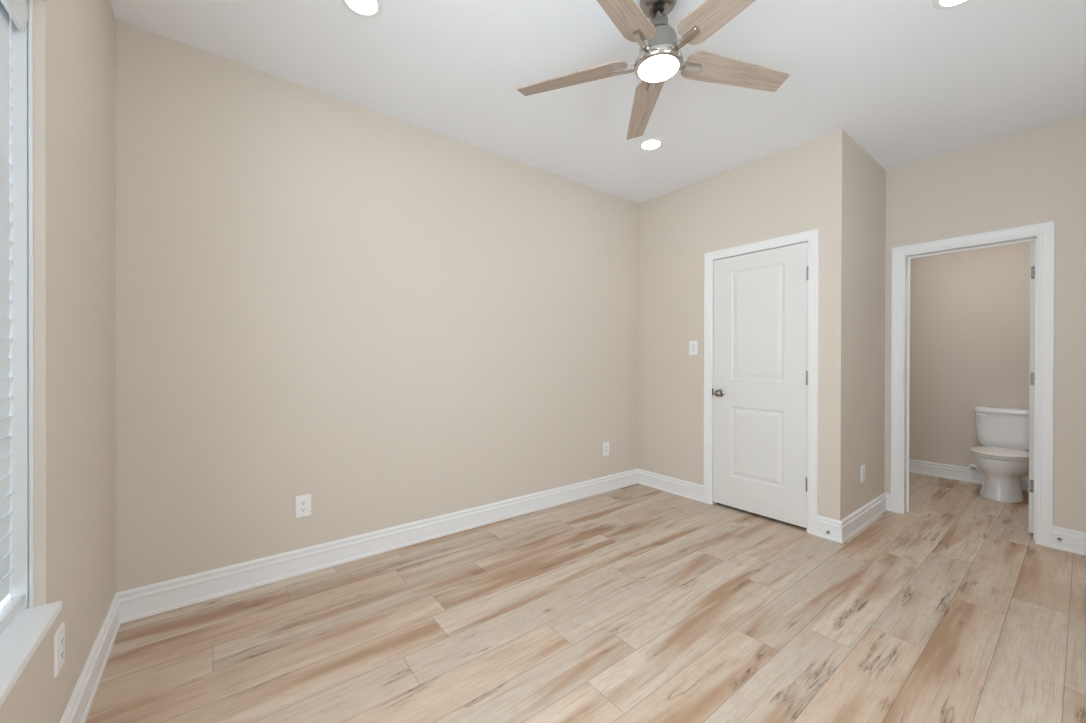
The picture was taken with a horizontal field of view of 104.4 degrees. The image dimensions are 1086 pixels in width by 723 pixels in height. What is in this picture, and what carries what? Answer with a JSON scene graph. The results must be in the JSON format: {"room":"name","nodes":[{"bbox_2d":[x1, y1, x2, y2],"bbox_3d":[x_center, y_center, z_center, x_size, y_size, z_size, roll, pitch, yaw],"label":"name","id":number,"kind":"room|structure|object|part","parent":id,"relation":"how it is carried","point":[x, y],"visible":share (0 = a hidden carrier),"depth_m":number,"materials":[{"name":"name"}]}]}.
{"room":"empty bedroom","nodes":[
{"label":"empty bedroom","id":0,"kind":"room"},
{"bbox_2d":[0,0,115,722],"bbox_3d":[-1.051,-0.172,0.640,0.150,2.740,3.340,0,0,-38],"label":"wall","id":1,"kind":"structure","parent":0,"point":[74,196],"depth_m":1.34,"materials":[{"name":"beige paint"}]},
{"bbox_2d":[0,0,61,706],"bbox_3d":[-1.177,-0.142,0.827,0.179,1.642,0.679,0,0,-38],"label":"window","id":2,"kind":"structure","parent":1,"relation":"in","point":[23,635],"depth_m":1.10,"materials":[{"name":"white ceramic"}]},
{"bbox_2d":[0,0,27,633],"bbox_3d":[-1.179,-0.160,0.826,0.068,1.594,0.660,0,0,-38],"label":"window blind","id":3,"kind":"object","parent":2,"relation":"attached to","point":[16,10],"visible":1,"depth_m":1.05,"materials":[{"name":"white plastic"}]},
{"bbox_3d":[-1.324,-0.147,1.017,0.049,1.525,0.002,0,0,-38],"label":"ladder cord","id":4,"kind":"part","parent":3,"relation":"part of","materials":[{"name":"white fabric"}]},
{"bbox_3d":[-1.179,0.624,0.830,0.052,0.026,0.653,0,0,-38],"label":"rail","id":5,"kind":"part","parent":3,"relation":"part of","materials":[{"name":"white plastic"}]},
{"bbox_3d":[-1.179,0.666,0.830,0.179,0.025,0.679,0,0,-38],"label":"sill","id":6,"kind":"part","parent":2,"relation":"part of","materials":[{"name":"white wood"}]},
{"bbox_2d":[54,622,64,677],"bbox_3d":[-1.401,0.834,1.222,0.008,0.121,0.078,0,0,-38],"label":"wall outlet","id":7,"kind":"object","parent":1,"relation":"attached to","point":[59,637],"visible":1,"depth_m":1.21,"materials":[{"name":"white plastic"}]},
{"bbox_2d":[60,648,63,661],"bbox_3d":[-1.400,0.854,1.223,0.004,0.034,0.028,0,0,-38],"label":"receptacle","id":8,"kind":"object","parent":7,"relation":"attached to","point":[61,649],"depth_m":1.22,"materials":[{"name":"white plastic"}]},
{"bbox_2d":[60,635,63,647],"bbox_3d":[-1.400,0.815,1.223,0.004,0.034,0.028,0,0,-38],"label":"receptacle","id":9,"kind":"object","parent":7,"relation":"attached to","point":[61,636],"depth_m":1.23,"materials":[{"name":"white plastic"}]},
{"bbox_2d":[60,593,120,722],"bbox_3d":[-0.950,1.128,0.648,0.018,0.140,3.220,0,0,-38],"label":"baseboard","id":10,"kind":"structure","parent":1,"relation":"attached to","point":[77,709],"depth_m":1.52,"materials":[{"name":"white wood"}]},
{"bbox_2d":[115,20,637,592],"bbox_3d":[-0.540,-0.179,3.072,3.636,2.740,0.120,0,0,-38],"label":"wall","id":11,"kind":"structure","parent":0,"point":[384,320],"depth_m":2.46,"materials":[{"name":"beige paint"}]},
{"bbox_2d":[295,494,310,517],"bbox_3d":[-1.349,0.814,2.369,0.078,0.121,0.008,0,0,-38],"label":"wall outlet","id":12,"kind":"object","parent":11,"relation":"attached to","point":[303,502],"visible":1,"depth_m":2.37,"materials":[{"name":"white plastic"}]},
{"bbox_2d":[117,468,637,623],"bbox_3d":[-0.501,1.122,3.021,3.636,0.140,0.018,0,0,-38],"label":"baseboard","id":13,"kind":"structure","parent":11,"relation":"attached to","point":[152,599],"depth_m":2.46,"materials":[{"name":"white wood"}]},
{"bbox_2d":[603,442,608,455],"bbox_3d":[0.581,0.802,3.865,0.078,0.121,0.008,0,0,-38],"label":"wall outlet","id":14,"kind":"object","parent":11,"relation":"attached to","point":[605,444],"visible":1,"depth_m":3.86,"materials":[{"name":"white plastic"}]},
{"bbox_2d":[85,472,1085,722],"bbox_3d":[1.280,1.226,2.902,6.505,0.060,4.380,0,0,-38],"label":"floor","id":15,"kind":"structure","parent":0,"point":[636,603],"depth_m":1.90,"materials":[{"name":"brown wood"}]},
{"bbox_2d":[970,406,1028,502],"bbox_3d":[4.119,0.818,3.777,0.731,0.764,0.404,0,0,-38],"label":"toilet","id":16,"kind":"object","parent":15,"relation":"on","point":[1003,432],"visible":0.87,"depth_m":3.75,"materials":[{"name":"white ceramic"}]},
{"bbox_3d":[4.025,0.817,3.704,0.493,0.017,0.378,0,0,-38],"label":"seat","id":17,"kind":"part","parent":16,"relation":"part of","materials":[{"name":"white plastic"}]},
{"bbox_3d":[4.027,0.795,3.705,0.498,0.019,0.378,0,0,-38],"label":"seat lid","id":18,"kind":"part","parent":16,"relation":"part of","materials":[{"name":"white plastic"}]},
{"bbox_3d":[4.101,1.015,3.764,0.679,0.371,0.376,0,0,-38],"label":"bowl","id":19,"kind":"part","parent":16,"relation":"part of","materials":[{"name":"white ceramic"}]},
{"bbox_3d":[4.322,0.461,3.933,0.219,0.050,0.404,0,0,-38],"label":"tank lid","id":20,"kind":"part","parent":16,"relation":"part of","materials":[{"name":"white ceramic"}]},
{"bbox_3d":[4.325,0.656,3.936,0.195,0.344,0.388,0,0,-38],"label":"tank","id":21,"kind":"part","parent":16,"relation":"part of","materials":[{"name":"white ceramic"}]},
{"bbox_2d":[110,0,1085,203],"bbox_3d":[1.342,-1.603,2.822,6.605,0.120,4.170,0,0,-38],"label":"ceiling","id":22,"kind":"structure","parent":0,"point":[908,81],"depth_m":2.24,"materials":[{"name":"white paint"}]},
{"bbox_2d":[341,0,382,17],"bbox_3d":[-0.778,-1.542,1.806,0.174,0.006,0.174,0,0,-38],"label":"recessed light","id":23,"kind":"object","parent":22,"relation":"in","point":[362,8],"visible":1,"depth_m":1.83,"materials":[{"name":"white plastic"}]},
{"bbox_2d":[638,138,662,150],"bbox_3d":[0.767,-1.542,2.996,0.174,0.006,0.174,0,0,-38],"label":"recessed light","id":24,"kind":"object","parent":22,"relation":"in","point":[650,144],"visible":1,"depth_m":2.99,"materials":[{"name":"white plastic"}]},
{"bbox_2d":[517,0,789,139],"bbox_3d":[0.501,-1.387,1.744,1.234,0.311,1.208,0,0,-38],"label":"ceiling fan","id":25,"kind":"object","parent":22,"relation":"hanging from","point":[659,59],"visible":1,"depth_m":1.78,"materials":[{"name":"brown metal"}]},
{"bbox_3d":[0.129,-1.286,1.921,0.510,0.006,0.132,0,13,21],"label":"blade","id":26,"kind":"part","parent":25,"relation":"part of","materials":[{"name":"brown wood"}]},
{"bbox_3d":[0.360,-1.271,1.835,0.121,0.024,0.028,0,13,21],"label":"blade arm","id":27,"kind":"part","parent":25,"relation":"part of","materials":[{"name":"silver metal"}]},
{"bbox_3d":[0.244,-1.285,1.483,0.132,0.006,0.510,17,11,38],"label":"blade","id":28,"kind":"part","parent":25,"relation":"part of","materials":[{"name":"brown wood"}]},
{"bbox_3d":[0.398,-1.270,1.676,0.028,0.024,0.121,17,11,38],"label":"blade arm","id":29,"kind":"part","parent":25,"relation":"part of","materials":[{"name":"silver metal"}]},
{"bbox_3d":[0.510,-1.286,2.165,0.132,0.006,0.510,-13,-1,3],"label":"blade","id":30,"kind":"part","parent":25,"relation":"part of","materials":[{"name":"brown wood"}]},
{"bbox_3d":[0.499,-1.271,1.919,0.028,0.024,0.121,-13,-1,3],"label":"blade arm","id":31,"kind":"part","parent":25,"relation":"part of","materials":[{"name":"silver metal"}]},
{"bbox_3d":[0.560,-1.270,1.663,0.028,0.024,0.121,15,-8,-32],"label":"blade arm","id":32,"kind":"part","parent":25,"relation":"part of","materials":[{"name":"silver metal"}]},
{"bbox_3d":[0.623,-1.270,1.813,0.121,0.024,0.028,0,-13,-15],"label":"blade arm","id":33,"kind":"part","parent":25,"relation":"part of","materials":[{"name":"silver metal"}]},
{"bbox_3d":[0.696,-1.284,1.457,0.132,0.006,0.510,15,-8,-32],"label":"blade","id":34,"kind":"part","parent":25,"relation":"part of","materials":[{"name":"brown wood"}]},
{"bbox_3d":[0.860,-1.284,1.878,0.510,0.006,0.132,0,-13,-15],"label":"blade","id":35,"kind":"part","parent":25,"relation":"part of","materials":[{"name":"brown wood"}]},
{"bbox_2d":[933,0,970,9],"bbox_3d":[1.742,-1.536,1.754,0.174,0.006,0.174,0,0,-38],"label":"recessed light","id":36,"kind":"object","parent":22,"relation":"in","point":[938,4],"visible":1,"depth_m":1.80,"materials":[{"name":"white plastic"}]},
{"bbox_2d":[638,129,847,520],"bbox_3d":[1.256,-0.177,3.816,0.115,2.740,2.503,0,0,-38],"label":"wall","id":37,"kind":"structure","parent":0,"point":[803,187],"depth_m":3.50,"materials":[{"name":"beige paint"}]},
{"bbox_2d":[638,469,702,501],"bbox_3d":[1.143,1.123,3.853,0.018,0.140,0.718,0,0,-38],"label":"baseboard","id":38,"kind":"structure","parent":37,"relation":"attached to","point":[690,490],"depth_m":3.82,"materials":[{"name":"white wood"}]},
{"bbox_2d":[689,341,697,354],"bbox_3d":[1.304,-0.118,3.653,0.008,0.122,0.080,0,0,-38],"label":"light switch","id":39,"kind":"object","parent":37,"relation":"attached to","point":[693,345],"visible":1,"depth_m":3.65,"materials":[{"name":"white plastic"}]},
{"bbox_2d":[712,242,807,527],"bbox_3d":[1.626,0.165,3.223,0.101,2.009,0.722,0,0,-38],"label":"door","id":40,"kind":"structure","parent":37,"relation":"in","point":[760,347],"depth_m":3.19,"materials":[{"name":"white wood"}]},
{"bbox_3d":[1.435,0.259,3.440,0.066,0.062,0.062,0,0,-38],"label":"knob","id":41,"kind":"part","parent":40,"relation":"part of","materials":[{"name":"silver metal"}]},
{"bbox_2d":[703,229,818,535],"bbox_3d":[1.673,0.142,3.264,0.132,2.108,0.854,0,0,-38],"label":"door frame","id":42,"kind":"structure","parent":37,"relation":"attached to","point":[812,236],"depth_m":2.94,"materials":[{"name":"white wood"}]},
{"bbox_2d":[817,515,841,542],"bbox_3d":[1.932,1.128,2.835,0.018,0.140,0.150,0,0,-38],"label":"baseboard","id":43,"kind":"structure","parent":37,"relation":"attached to","point":[824,524],"depth_m":2.83,"materials":[{"name":"white wood"}]},
{"bbox_2d":[846,135,885,516],"bbox_3d":[2.437,-0.172,3.221,1.024,2.740,0.115,0,0,-38],"label":"wall","id":44,"kind":"structure","parent":0,"point":[866,247],"depth_m":3.10,"materials":[{"name":"beige paint"}]},
{"bbox_2d":[861,465,864,482],"bbox_3d":[2.336,0.818,3.070,0.078,0.121,0.008,0,0,-38],"label":"wall outlet","id":45,"kind":"object","parent":44,"relation":"attached to","point":[862,466],"visible":1,"depth_m":3.06,"materials":[{"name":"white plastic"}]},
{"bbox_2d":[841,492,886,543],"bbox_3d":[2.367,1.129,3.089,1.018,0.140,0.018,0,0,-38],"label":"baseboard","id":46,"kind":"structure","parent":44,"relation":"attached to","point":[856,521],"depth_m":3.04,"materials":[{"name":"white wood"}]},
{"bbox_2d":[909,241,1034,475],"bbox_3d":[3.832,-0.174,4.853,0.120,2.740,4.020,0,0,-38],"label":"wall","id":47,"kind":"structure","parent":0,"point":[970,309],"depth_m":4.24,"materials":[{"name":"beige paint"}]},
{"bbox_2d":[909,459,1028,491],"bbox_3d":[3.811,1.127,4.767,0.018,0.140,3.900,0,0,-38],"label":"baseboard","id":48,"kind":"structure","parent":47,"relation":"attached to","point":[954,472],"depth_m":4.30,"materials":[{"name":"white wood"}]},
{"bbox_2d":[969,464,978,470],"bbox_3d":[4.243,1.050,4.150,0.090,0.074,0.074,0,0,-38],"label":"water supply valve","id":49,"kind":"object","parent":47,"relation":"attached to","point":[972,467],"visible":0.91,"depth_m":4.15,"materials":[{"name":"white plastic"}]},
{"bbox_2d":[884,114,1085,531],"bbox_3d":[3.286,-0.169,2.847,0.140,2.740,1.517,0,0,-38],"label":"wall","id":50,"kind":"structure","parent":0,"point":[1037,175],"depth_m":2.76,"materials":[{"name":"beige paint"}]},
{"bbox_2d":[885,492,889,510],"bbox_3d":[2.769,1.129,3.386,0.018,0.140,0.041,0,0,-38],"label":"baseboard","id":51,"kind":"structure","parent":50,"relation":"attached to","point":[887,495],"depth_m":3.38,"materials":[{"name":"white wood"}]},
{"bbox_2d":[890,221,1054,547],"bbox_3d":[3.094,0.148,3.083,0.159,2.105,0.828,0,0,-38],"label":"door frame","id":52,"kind":"structure","parent":50,"relation":"attached to","point":[1043,234],"depth_m":2.84,"materials":[{"name":"white wood"}]},
{"bbox_2d":[1029,242,1034,532],"bbox_3d":[3.631,0.179,3.085,0.665,2.000,0.106,0,0,-31],"label":"door","id":53,"kind":"structure","parent":50,"relation":"in","point":[1032,244],"depth_m":2.90,"materials":[{"name":"white wood"}]},
{"bbox_2d":[1052,526,1085,555],"bbox_3d":[3.486,1.133,2.460,0.018,0.140,0.651,0,0,-38],"label":"baseboard","id":54,"kind":"structure","parent":50,"relation":"attached to","point":[1073,541],"depth_m":2.66,"materials":[{"name":"white wood"}]}
]}

